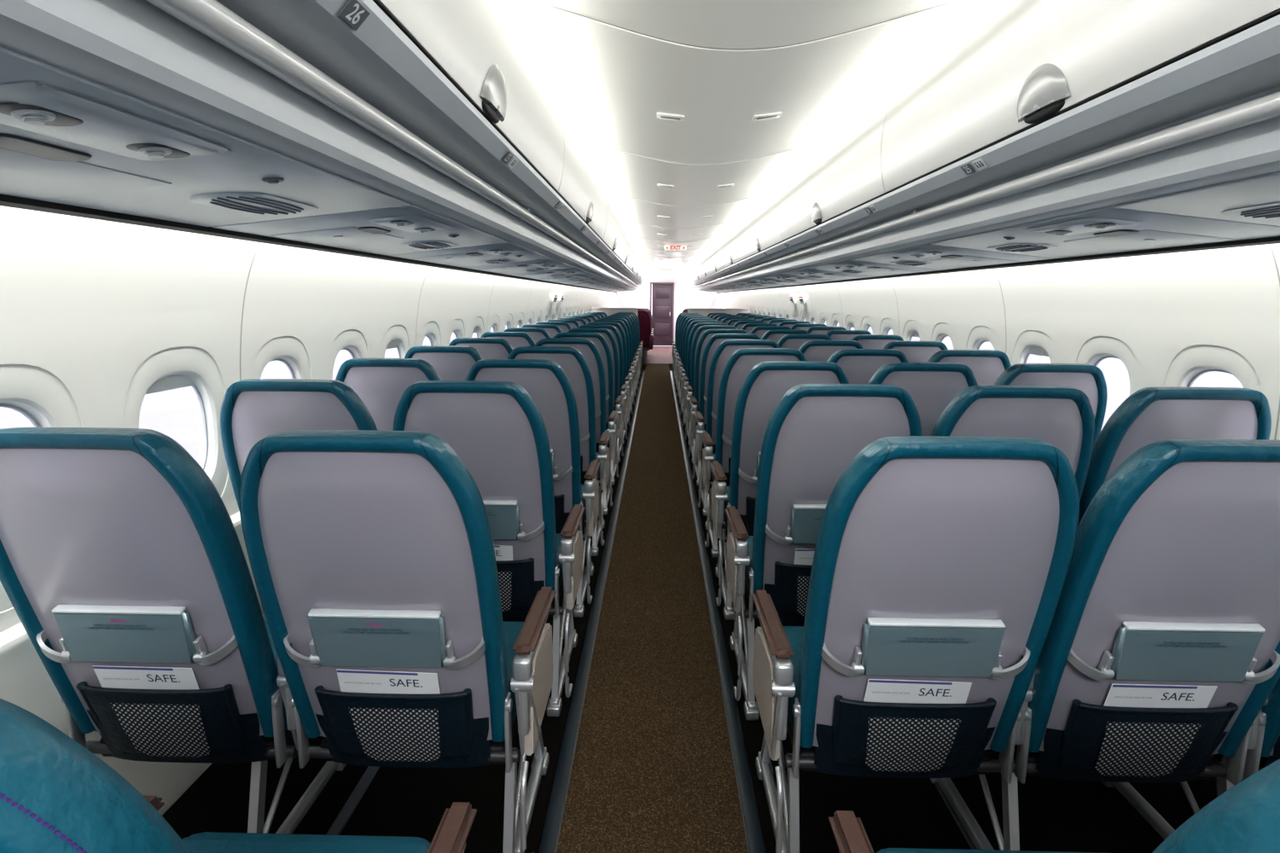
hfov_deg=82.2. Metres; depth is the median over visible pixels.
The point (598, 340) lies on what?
seat
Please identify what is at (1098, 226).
light
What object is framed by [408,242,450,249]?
speaker grille
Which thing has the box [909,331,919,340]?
window
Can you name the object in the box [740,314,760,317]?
seat
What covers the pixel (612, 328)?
seat
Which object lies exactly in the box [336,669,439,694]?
card
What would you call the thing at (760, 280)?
panel
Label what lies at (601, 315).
seat
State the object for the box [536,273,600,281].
panel
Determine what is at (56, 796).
seat
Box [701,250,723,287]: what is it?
bin
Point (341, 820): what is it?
trim
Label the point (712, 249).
trim
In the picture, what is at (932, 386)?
seat
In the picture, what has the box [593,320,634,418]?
seat
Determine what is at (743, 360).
seat
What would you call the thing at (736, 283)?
panel
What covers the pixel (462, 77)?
bin
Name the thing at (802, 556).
card
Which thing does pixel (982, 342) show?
window
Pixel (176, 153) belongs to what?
socket
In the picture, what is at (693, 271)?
bin
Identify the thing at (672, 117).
recessed light
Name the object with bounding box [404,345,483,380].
seat
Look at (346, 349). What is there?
window
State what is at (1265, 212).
air vent
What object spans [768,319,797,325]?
seat
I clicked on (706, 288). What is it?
panel
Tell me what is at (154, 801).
armrest
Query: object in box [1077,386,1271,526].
seat
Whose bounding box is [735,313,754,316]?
seat
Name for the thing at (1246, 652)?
tray
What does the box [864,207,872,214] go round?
number sign
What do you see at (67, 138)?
panel
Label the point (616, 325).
seat
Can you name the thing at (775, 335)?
seat
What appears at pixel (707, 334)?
seat
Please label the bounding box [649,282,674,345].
door
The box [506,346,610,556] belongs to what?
seat
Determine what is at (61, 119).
socket
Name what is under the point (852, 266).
panel
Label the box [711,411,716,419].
tray
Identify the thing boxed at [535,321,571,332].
seat
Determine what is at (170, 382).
shade
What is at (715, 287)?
panel
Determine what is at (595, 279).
panel
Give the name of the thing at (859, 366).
seat
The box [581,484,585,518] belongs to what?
seat cushion
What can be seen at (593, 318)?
seat
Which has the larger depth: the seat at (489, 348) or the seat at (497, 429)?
the seat at (489, 348)
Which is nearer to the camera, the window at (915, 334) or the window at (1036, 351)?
the window at (1036, 351)
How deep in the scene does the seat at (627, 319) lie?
10.02 m
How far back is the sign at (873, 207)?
3.29 m
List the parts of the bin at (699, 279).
bin door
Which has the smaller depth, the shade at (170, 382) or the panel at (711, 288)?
the shade at (170, 382)
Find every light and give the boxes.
[10,109,56,125]
[138,146,172,158]
[393,221,408,226]
[417,228,430,232]
[657,112,684,121]
[657,184,674,188]
[716,183,733,188]
[752,112,781,121]
[1053,231,1068,235]
[1092,224,1110,229]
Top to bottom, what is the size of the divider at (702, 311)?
1.205 m
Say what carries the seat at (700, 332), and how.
on the floor
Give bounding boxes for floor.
[162,346,1218,852]
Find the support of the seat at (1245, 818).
on the floor
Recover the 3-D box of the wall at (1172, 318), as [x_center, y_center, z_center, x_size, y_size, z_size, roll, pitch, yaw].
[2.105,-1.141,9.903,0.217,1.670,24.000,1,10,1]
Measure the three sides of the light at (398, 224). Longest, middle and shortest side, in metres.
0.044 x 0.044 x 0.012 m
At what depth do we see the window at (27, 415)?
1.69 m
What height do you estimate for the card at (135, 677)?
0.146 m
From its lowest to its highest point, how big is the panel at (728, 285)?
0.064 m
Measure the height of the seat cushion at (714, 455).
0.122 m
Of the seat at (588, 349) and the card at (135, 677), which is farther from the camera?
the seat at (588, 349)
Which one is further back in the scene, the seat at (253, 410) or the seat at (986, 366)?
the seat at (986, 366)
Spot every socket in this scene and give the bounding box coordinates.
[0,103,83,126]
[126,143,190,158]
[389,220,413,225]
[414,227,436,231]
[1045,230,1072,234]
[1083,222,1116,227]
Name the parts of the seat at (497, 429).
armrest, panel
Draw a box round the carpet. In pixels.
[556,363,748,852]
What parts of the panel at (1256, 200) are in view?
speaker plate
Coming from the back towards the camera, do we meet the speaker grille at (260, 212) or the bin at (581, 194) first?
the bin at (581, 194)
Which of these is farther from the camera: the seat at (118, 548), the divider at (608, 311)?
the divider at (608, 311)
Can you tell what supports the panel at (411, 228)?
attached to the bin at (462, 77)
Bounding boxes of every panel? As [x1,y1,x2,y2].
[0,46,409,226]
[211,203,508,255]
[387,241,551,267]
[465,257,574,274]
[508,267,589,279]
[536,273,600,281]
[552,277,607,284]
[569,279,613,285]
[579,281,618,287]
[587,284,621,288]
[595,285,625,289]
[600,286,628,290]
[605,287,629,290]
[608,288,632,290]
[706,288,731,291]
[709,287,734,290]
[712,286,740,290]
[717,285,748,290]
[723,284,759,289]
[729,282,773,288]
[738,280,789,286]
[748,277,807,285]
[762,273,835,283]
[781,267,875,280]
[808,259,941,276]
[852,243,1053,270]
[930,206,1279,258]
[1115,172,1279,226]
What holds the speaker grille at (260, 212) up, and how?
attached to the panel at (67, 138)
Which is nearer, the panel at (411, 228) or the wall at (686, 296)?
the panel at (411, 228)
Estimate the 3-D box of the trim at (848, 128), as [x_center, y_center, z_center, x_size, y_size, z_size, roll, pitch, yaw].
[0.377,-1.685,4.418,1.720,0.188,0.170,1,10,1]
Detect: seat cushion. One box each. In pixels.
[181,832,430,852]
[263,617,288,733]
[502,621,523,727]
[553,533,563,598]
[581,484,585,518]
[595,452,599,476]
[710,453,715,478]
[723,486,729,521]
[744,535,753,591]
[782,626,803,733]
[876,848,1101,852]
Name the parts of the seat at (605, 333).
armrest, panel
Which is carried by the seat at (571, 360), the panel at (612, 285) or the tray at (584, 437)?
the tray at (584, 437)
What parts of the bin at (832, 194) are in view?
bin door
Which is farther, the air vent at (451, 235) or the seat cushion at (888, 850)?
the air vent at (451, 235)
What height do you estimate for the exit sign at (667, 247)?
0.085 m
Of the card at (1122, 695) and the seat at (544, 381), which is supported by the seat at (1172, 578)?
the card at (1122, 695)
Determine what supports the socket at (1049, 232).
attached to the panel at (1110, 229)
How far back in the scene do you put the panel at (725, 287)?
13.86 m
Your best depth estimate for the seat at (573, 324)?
8.34 m
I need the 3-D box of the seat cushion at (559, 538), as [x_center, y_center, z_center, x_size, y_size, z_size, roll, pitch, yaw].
[-0.508,0.513,2.734,0.460,0.122,0.455,1,10,1]
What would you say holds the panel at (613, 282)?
attached to the bin at (631, 271)
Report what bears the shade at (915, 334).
attached to the window at (915, 334)
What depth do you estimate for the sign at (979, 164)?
2.21 m
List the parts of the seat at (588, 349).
armrest, panel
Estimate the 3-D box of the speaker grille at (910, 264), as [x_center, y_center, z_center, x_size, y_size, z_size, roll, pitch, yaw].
[1.555,-0.936,4.216,0.122,0.005,0.298,7,10,0]
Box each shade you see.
[145,375,195,394]
[385,341,398,349]
[911,331,919,337]
[1027,347,1048,356]
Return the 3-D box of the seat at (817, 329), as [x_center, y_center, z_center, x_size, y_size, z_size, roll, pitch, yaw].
[1.731,-0.411,7.190,0.555,1.158,0.747,1,10,1]
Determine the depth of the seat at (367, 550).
1.48 m
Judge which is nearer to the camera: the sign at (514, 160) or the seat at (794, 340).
the sign at (514, 160)
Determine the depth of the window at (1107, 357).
3.25 m
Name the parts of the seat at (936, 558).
panel, armrest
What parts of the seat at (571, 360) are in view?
armrest, panel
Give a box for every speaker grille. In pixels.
[209,196,303,215]
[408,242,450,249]
[485,259,511,263]
[841,270,861,273]
[896,261,926,266]
[995,244,1047,251]
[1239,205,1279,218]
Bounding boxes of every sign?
[337,0,370,30]
[501,151,513,163]
[507,157,518,168]
[554,201,561,208]
[557,203,564,210]
[663,244,686,250]
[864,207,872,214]
[869,204,878,212]
[960,163,975,174]
[971,158,988,170]
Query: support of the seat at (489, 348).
on the floor
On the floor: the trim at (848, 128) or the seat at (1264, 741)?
the seat at (1264, 741)
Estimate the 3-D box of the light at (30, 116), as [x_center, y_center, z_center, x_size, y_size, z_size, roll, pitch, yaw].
[-0.740,-0.377,0.897,0.044,0.012,0.044,-5,10,2]
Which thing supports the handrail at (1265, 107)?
attached to the bin at (732, 255)
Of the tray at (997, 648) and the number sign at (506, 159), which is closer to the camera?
the tray at (997, 648)
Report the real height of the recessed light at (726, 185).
0.020 m
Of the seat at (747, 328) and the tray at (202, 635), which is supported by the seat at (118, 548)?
the tray at (202, 635)
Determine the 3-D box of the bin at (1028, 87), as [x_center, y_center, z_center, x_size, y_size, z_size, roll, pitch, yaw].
[1.385,-0.837,1.780,0.849,0.703,2.570,1,10,1]
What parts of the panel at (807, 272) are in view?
speaker plate, mask door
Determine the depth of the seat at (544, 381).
3.04 m
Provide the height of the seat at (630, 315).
1.158 m
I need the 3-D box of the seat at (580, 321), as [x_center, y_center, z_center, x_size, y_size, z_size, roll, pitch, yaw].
[-0.841,-0.843,9.576,0.549,1.158,0.747,1,10,1]
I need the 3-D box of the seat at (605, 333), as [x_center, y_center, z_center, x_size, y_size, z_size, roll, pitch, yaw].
[-0.392,-0.297,6.463,0.549,1.158,0.747,1,10,1]
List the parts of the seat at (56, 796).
armrest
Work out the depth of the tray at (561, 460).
3.09 m
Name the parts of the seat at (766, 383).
panel, armrest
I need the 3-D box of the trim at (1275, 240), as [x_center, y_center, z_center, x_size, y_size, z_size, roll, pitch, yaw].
[1.991,-1.879,9.777,0.036,0.034,24.000,1,10,1]
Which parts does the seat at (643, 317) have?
leg, seat panel, seat, armrest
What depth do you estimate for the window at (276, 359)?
2.89 m
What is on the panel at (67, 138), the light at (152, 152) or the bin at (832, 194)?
the light at (152, 152)
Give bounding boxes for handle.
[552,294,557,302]
[558,294,564,302]
[789,296,795,302]
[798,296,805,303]
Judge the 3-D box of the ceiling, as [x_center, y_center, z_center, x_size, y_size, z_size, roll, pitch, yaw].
[0.506,-2.618,9.685,2.040,0.205,24.000,1,10,1]
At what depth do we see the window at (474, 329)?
5.84 m
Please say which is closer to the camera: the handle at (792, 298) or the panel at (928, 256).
the panel at (928, 256)
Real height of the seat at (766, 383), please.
1.158 m
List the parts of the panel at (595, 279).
mask door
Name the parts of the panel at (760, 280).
mask door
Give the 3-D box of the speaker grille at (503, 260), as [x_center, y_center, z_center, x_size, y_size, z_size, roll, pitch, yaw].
[-0.823,-0.960,4.270,0.122,0.005,0.297,-5,10,2]
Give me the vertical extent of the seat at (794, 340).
1.158 m
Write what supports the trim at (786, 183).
attached to the ceiling
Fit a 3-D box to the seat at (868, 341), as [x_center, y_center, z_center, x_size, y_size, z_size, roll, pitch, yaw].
[1.693,-0.141,5.640,0.555,1.158,0.747,1,10,1]
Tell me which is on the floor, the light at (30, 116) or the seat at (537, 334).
the seat at (537, 334)
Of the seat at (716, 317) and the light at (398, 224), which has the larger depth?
the seat at (716, 317)
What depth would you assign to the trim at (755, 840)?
2.60 m
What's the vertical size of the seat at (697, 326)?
1.158 m
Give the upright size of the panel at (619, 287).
0.064 m
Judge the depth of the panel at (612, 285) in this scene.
12.64 m
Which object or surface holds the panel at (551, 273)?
attached to the bin at (613, 239)
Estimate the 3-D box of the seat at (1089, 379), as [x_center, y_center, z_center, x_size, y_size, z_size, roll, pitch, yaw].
[1.637,0.264,3.315,0.555,1.158,0.747,1,10,1]
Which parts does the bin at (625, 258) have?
bin door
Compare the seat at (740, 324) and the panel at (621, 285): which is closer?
the seat at (740, 324)
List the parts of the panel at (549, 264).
mask door, speaker plate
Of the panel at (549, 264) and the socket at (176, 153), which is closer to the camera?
the socket at (176, 153)
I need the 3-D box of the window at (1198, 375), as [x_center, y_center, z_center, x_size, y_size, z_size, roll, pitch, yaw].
[2.033,-0.019,2.597,0.007,0.368,0.340,1,10,1]
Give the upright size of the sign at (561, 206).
0.025 m
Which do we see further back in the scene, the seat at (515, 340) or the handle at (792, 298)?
the handle at (792, 298)
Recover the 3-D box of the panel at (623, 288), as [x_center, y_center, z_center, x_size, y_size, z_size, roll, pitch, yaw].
[-0.520,-3.128,16.678,0.547,0.064,1.285,1,10,1]
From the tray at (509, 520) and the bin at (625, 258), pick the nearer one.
the tray at (509, 520)
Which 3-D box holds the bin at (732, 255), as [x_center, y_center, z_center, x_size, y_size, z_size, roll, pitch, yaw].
[1.570,-2.160,9.373,0.849,0.703,2.570,1,10,1]
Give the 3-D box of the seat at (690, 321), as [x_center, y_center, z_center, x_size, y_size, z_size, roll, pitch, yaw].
[0.759,-0.827,9.539,0.549,1.158,0.747,1,10,1]
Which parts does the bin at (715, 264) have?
bin door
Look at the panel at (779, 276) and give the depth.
7.49 m
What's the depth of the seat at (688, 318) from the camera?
10.03 m
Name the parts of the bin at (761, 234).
bin door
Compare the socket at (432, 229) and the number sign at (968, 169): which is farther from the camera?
the socket at (432, 229)
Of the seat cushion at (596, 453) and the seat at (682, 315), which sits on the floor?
the seat at (682, 315)
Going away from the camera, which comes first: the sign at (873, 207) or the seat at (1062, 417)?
the seat at (1062, 417)
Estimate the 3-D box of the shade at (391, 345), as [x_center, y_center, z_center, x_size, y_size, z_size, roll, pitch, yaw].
[-1.356,-0.443,3.977,0.010,0.040,0.251,1,10,1]
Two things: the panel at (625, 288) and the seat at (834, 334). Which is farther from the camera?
the panel at (625, 288)
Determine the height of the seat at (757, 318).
1.158 m
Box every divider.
[592,308,637,316]
[687,308,749,316]
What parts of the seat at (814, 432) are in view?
panel, armrest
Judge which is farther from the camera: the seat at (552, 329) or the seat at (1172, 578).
the seat at (552, 329)
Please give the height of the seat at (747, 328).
1.158 m
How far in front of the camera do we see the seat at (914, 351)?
4.43 m
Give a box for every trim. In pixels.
[0,193,616,292]
[325,766,379,835]
[522,0,965,52]
[531,0,958,49]
[538,370,644,852]
[574,128,849,164]
[575,128,850,165]
[601,183,788,207]
[615,211,756,229]
[623,228,737,242]
[630,240,722,251]
[634,249,712,258]
[669,371,766,852]
[716,236,1279,293]
[934,781,977,849]
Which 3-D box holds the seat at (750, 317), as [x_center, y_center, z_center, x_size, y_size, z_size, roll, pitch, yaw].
[1.845,-1.222,11.841,0.555,1.158,0.747,1,10,1]
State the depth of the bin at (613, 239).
6.55 m
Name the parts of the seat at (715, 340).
panel, armrest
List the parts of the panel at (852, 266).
speaker plate, mask door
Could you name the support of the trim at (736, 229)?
attached to the ceiling
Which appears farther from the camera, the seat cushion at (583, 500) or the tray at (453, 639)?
the seat cushion at (583, 500)
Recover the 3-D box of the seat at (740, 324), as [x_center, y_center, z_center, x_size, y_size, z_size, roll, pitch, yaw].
[1.253,-0.687,8.752,0.529,1.158,0.746,1,10,1]
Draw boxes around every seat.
[0,427,346,834]
[0,698,477,852]
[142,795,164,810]
[220,378,377,614]
[238,430,555,852]
[335,358,442,430]
[392,380,585,716]
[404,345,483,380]
[448,337,513,359]
[465,359,600,617]
[480,331,535,349]
[503,327,551,343]
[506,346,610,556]
[521,324,562,337]
[534,337,617,514]
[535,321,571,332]
[547,320,579,328]
[553,332,623,484]
[557,317,586,325]
[565,316,592,324]
[567,327,627,462]
[571,314,596,322]
[578,314,600,319]
[578,325,630,444]
[583,313,604,318]
[586,321,633,430]
[587,312,607,317]
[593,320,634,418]
[599,318,637,408]
[604,316,638,397]
[608,315,639,393]
[610,314,640,383]
[615,313,641,378]
[617,312,642,374]
[637,308,653,357]
[637,309,653,361]
[637,310,652,366]
[671,313,698,377]
[672,314,700,378]
[673,314,703,386]
[674,315,707,390]
[675,317,711,399]
[676,319,715,407]
[678,320,721,418]
[680,322,728,430]
[682,325,737,444]
[686,329,747,463]
[689,333,761,485]
[694,339,779,516]
[700,348,807,558]
[706,313,726,317]
[709,314,730,319]
[709,360,849,620]
[713,314,734,320]
[716,315,741,322]
[721,317,748,324]
[724,384,921,721]
[727,319,756,325]
[733,320,766,329]
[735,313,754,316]
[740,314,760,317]
[741,323,777,333]
[746,314,768,319]
[750,325,791,338]
[751,436,1079,852]
[752,316,776,320]
[760,317,785,323]
[761,329,809,343]
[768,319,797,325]
[777,333,831,349]
[778,320,810,328]
[791,323,826,331]
[798,340,863,361]
[806,325,846,334]
[826,330,871,340]
[826,349,908,383]
[828,759,1279,852]
[850,334,903,349]
[867,362,977,436]
[882,340,948,362]
[926,349,1011,385]
[929,439,1279,850]
[930,385,1095,500]
[993,363,1107,445]
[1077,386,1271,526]
[1101,677,1279,840]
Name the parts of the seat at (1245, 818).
armrest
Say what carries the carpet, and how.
on the floor
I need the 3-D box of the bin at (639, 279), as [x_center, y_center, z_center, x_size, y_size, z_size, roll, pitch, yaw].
[-0.394,-3.505,17.015,0.849,0.703,2.570,1,10,1]
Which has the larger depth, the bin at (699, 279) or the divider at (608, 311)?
the bin at (699, 279)
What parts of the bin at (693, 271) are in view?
bin door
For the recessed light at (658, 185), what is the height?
0.019 m
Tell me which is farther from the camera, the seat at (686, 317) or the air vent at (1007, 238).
the seat at (686, 317)
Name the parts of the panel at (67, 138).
mask door, speaker plate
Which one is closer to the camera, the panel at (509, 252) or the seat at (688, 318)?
the panel at (509, 252)
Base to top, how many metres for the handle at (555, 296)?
0.098 m
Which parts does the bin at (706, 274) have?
bin door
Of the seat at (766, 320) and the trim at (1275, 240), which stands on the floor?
the seat at (766, 320)
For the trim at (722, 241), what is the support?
attached to the ceiling
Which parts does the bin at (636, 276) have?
bin door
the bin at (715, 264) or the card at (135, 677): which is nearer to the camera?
the card at (135, 677)
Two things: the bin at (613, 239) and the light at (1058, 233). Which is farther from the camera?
the bin at (613, 239)
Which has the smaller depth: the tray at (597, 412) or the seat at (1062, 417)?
the seat at (1062, 417)
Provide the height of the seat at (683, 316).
1.158 m
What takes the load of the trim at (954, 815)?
on the floor
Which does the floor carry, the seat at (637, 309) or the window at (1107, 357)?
the seat at (637, 309)
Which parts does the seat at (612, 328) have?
armrest, panel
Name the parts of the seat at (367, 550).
armrest, panel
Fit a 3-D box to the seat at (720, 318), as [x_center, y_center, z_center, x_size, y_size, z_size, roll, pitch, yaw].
[1.306,-1.092,11.078,0.521,1.158,0.746,1,10,1]
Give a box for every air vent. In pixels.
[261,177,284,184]
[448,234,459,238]
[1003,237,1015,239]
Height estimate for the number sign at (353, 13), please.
0.025 m
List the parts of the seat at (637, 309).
seat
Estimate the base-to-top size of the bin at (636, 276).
0.703 m
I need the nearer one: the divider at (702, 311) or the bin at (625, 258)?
the bin at (625, 258)
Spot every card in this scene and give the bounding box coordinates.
[93,665,199,689]
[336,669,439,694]
[493,545,512,560]
[793,548,814,565]
[863,679,971,703]
[1103,684,1217,708]
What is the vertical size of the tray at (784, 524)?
0.138 m
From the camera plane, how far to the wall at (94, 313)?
2.08 m
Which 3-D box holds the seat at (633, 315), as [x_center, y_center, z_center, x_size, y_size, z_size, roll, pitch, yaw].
[-0.237,-1.378,12.664,0.541,1.158,0.746,1,10,1]
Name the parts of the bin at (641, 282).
bin door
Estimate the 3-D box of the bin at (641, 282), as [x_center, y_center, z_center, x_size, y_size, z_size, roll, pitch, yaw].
[-0.332,-3.946,19.547,0.849,0.703,2.570,1,10,1]
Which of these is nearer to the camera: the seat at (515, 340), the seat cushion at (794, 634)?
the seat cushion at (794, 634)
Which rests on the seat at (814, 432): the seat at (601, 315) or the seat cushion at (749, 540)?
the seat cushion at (749, 540)
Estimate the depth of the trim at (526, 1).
2.35 m
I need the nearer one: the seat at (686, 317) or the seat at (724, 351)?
the seat at (724, 351)
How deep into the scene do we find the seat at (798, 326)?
7.51 m
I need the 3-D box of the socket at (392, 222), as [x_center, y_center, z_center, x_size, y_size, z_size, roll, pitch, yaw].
[-0.709,-0.607,2.186,0.055,0.002,0.110,-5,10,2]
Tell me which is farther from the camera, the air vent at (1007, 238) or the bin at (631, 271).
the bin at (631, 271)
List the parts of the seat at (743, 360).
panel, armrest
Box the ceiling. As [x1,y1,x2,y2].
[506,0,997,270]
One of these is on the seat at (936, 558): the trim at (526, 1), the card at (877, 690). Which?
the card at (877, 690)
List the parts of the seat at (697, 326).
panel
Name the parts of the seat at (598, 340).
armrest, panel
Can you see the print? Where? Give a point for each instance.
(872, 692)
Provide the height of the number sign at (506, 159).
0.025 m
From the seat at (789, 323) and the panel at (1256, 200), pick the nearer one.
the panel at (1256, 200)
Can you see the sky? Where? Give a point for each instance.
(177, 414)
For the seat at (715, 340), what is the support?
on the floor
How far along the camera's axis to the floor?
2.07 m
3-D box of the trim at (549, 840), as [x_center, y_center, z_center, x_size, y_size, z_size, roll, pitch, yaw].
[-0.128,0.311,6.302,0.042,0.018,16.280,1,10,1]
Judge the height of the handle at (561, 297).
0.098 m
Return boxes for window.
[0,403,41,427]
[145,374,208,470]
[270,358,295,378]
[341,348,354,358]
[385,340,401,358]
[472,327,478,337]
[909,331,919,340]
[977,340,989,349]
[1024,347,1048,363]
[1093,355,1118,366]
[1186,369,1229,387]
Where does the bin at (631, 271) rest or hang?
attached to the wall at (94, 313)
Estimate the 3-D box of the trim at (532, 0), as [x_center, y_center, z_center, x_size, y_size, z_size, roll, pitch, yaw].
[0.326,-1.322,2.336,1.720,0.180,0.158,1,10,1]
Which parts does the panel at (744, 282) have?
mask door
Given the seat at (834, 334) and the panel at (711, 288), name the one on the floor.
the seat at (834, 334)
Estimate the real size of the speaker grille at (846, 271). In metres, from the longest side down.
0.298 x 0.122 x 0.005 m
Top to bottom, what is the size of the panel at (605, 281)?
0.064 m
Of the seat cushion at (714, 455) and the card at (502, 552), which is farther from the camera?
the seat cushion at (714, 455)
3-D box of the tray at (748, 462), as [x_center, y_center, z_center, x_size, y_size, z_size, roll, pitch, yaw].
[0.625,0.171,3.069,0.424,0.138,0.068,1,10,1]
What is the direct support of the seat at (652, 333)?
on the floor
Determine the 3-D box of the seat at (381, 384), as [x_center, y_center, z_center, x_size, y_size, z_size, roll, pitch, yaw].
[-0.993,0.238,3.375,0.549,1.158,0.747,1,10,1]
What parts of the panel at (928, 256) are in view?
speaker plate, mask door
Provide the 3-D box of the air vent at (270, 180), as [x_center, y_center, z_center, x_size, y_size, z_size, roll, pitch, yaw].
[-0.723,-0.485,1.446,0.040,0.010,0.040,-5,10,2]
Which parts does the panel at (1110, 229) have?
speaker plate, mask door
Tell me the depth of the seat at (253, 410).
2.17 m
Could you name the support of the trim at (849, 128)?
attached to the ceiling
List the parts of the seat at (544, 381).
armrest, panel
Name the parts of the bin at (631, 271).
bin door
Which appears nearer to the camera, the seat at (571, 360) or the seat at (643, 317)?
the seat at (571, 360)
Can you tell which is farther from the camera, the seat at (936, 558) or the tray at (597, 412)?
the tray at (597, 412)
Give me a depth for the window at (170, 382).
2.23 m
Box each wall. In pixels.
[0,205,613,815]
[610,264,723,343]
[721,243,1279,440]
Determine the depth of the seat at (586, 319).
9.89 m
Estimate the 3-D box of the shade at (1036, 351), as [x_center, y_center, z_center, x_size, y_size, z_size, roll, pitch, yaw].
[2.052,-0.386,3.771,0.010,0.040,0.251,1,10,1]
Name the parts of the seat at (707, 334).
panel, armrest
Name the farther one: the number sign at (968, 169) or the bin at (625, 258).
the bin at (625, 258)
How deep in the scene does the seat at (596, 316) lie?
11.44 m
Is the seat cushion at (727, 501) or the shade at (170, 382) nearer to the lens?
the shade at (170, 382)
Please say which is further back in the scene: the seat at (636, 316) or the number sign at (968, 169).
the seat at (636, 316)
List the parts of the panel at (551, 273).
mask door, speaker plate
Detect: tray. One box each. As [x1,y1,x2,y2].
[36,605,237,666]
[283,608,485,670]
[482,500,544,541]
[550,449,572,481]
[579,432,589,443]
[595,410,600,418]
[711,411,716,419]
[721,433,732,445]
[738,451,761,482]
[764,504,826,545]
[821,617,1029,680]
[1067,621,1279,684]
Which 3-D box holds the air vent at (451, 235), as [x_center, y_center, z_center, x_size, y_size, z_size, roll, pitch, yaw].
[-0.691,-0.708,2.726,0.040,0.010,0.040,-5,10,2]
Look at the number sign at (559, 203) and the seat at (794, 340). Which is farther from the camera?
the seat at (794, 340)
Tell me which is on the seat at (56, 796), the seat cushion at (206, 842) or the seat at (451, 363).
the seat cushion at (206, 842)
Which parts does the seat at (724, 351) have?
panel, armrest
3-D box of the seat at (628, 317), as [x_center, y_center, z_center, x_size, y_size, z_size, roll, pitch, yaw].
[-0.275,-1.108,11.114,0.541,1.158,0.746,1,10,1]
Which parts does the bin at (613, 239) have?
bin door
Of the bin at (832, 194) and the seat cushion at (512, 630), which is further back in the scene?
the bin at (832, 194)
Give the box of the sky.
[0,316,1243,466]
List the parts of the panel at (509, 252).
mask door, speaker plate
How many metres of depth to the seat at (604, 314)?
12.99 m
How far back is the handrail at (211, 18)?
1.18 m
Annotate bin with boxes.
[0,0,564,239]
[505,102,606,266]
[574,192,622,276]
[600,226,630,281]
[614,242,636,285]
[622,254,639,286]
[628,262,642,288]
[632,267,644,290]
[690,263,703,290]
[695,257,710,289]
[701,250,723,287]
[709,238,737,285]
[721,219,762,282]
[741,182,811,277]
[779,83,936,267]
[880,0,1279,241]
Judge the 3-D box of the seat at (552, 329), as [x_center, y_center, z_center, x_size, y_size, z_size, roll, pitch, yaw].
[-0.898,-0.438,7.250,0.549,1.158,0.747,1,10,1]
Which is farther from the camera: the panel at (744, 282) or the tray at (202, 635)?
the panel at (744, 282)
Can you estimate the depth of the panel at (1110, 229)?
2.29 m
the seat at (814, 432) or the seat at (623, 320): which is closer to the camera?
the seat at (814, 432)
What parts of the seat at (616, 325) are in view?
panel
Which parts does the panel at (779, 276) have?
mask door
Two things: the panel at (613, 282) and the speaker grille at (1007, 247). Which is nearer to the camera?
the speaker grille at (1007, 247)
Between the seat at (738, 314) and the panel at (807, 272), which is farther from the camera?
the seat at (738, 314)
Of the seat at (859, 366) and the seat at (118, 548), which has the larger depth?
the seat at (859, 366)
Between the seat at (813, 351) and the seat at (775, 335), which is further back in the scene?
the seat at (775, 335)
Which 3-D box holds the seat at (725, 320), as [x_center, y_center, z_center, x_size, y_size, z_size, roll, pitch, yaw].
[1.291,-0.957,10.303,0.529,1.158,0.746,1,10,1]
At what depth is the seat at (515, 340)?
5.26 m
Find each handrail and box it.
[145,0,639,287]
[693,91,1279,287]
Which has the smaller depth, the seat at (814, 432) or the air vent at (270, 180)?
the air vent at (270, 180)
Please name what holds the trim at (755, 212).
attached to the ceiling
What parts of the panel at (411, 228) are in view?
mask door, speaker plate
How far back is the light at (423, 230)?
2.38 m
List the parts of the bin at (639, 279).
bin door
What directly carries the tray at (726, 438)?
on the seat at (743, 360)
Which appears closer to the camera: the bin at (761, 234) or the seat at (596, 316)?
the bin at (761, 234)
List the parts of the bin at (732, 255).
bin door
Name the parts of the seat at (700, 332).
panel, armrest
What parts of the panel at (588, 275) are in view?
mask door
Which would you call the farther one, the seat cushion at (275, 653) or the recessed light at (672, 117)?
the recessed light at (672, 117)
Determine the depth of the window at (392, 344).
4.03 m
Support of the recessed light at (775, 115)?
in the ceiling
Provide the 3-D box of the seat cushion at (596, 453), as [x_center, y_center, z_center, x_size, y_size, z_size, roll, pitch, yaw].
[-0.470,0.243,4.284,0.460,0.122,0.455,1,10,1]
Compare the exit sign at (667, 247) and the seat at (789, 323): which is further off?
the exit sign at (667, 247)
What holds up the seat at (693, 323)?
on the floor
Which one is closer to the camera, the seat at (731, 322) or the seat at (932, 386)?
the seat at (932, 386)
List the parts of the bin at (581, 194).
bin door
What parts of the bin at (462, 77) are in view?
bin door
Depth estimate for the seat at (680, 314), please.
13.14 m
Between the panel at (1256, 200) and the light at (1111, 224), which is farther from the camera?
the light at (1111, 224)
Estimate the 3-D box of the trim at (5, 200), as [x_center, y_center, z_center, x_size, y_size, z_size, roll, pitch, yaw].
[-0.988,-1.909,9.845,0.036,0.034,24.000,1,10,1]
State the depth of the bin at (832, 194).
3.79 m
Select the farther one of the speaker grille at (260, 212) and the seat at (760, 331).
the seat at (760, 331)
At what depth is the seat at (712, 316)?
12.17 m

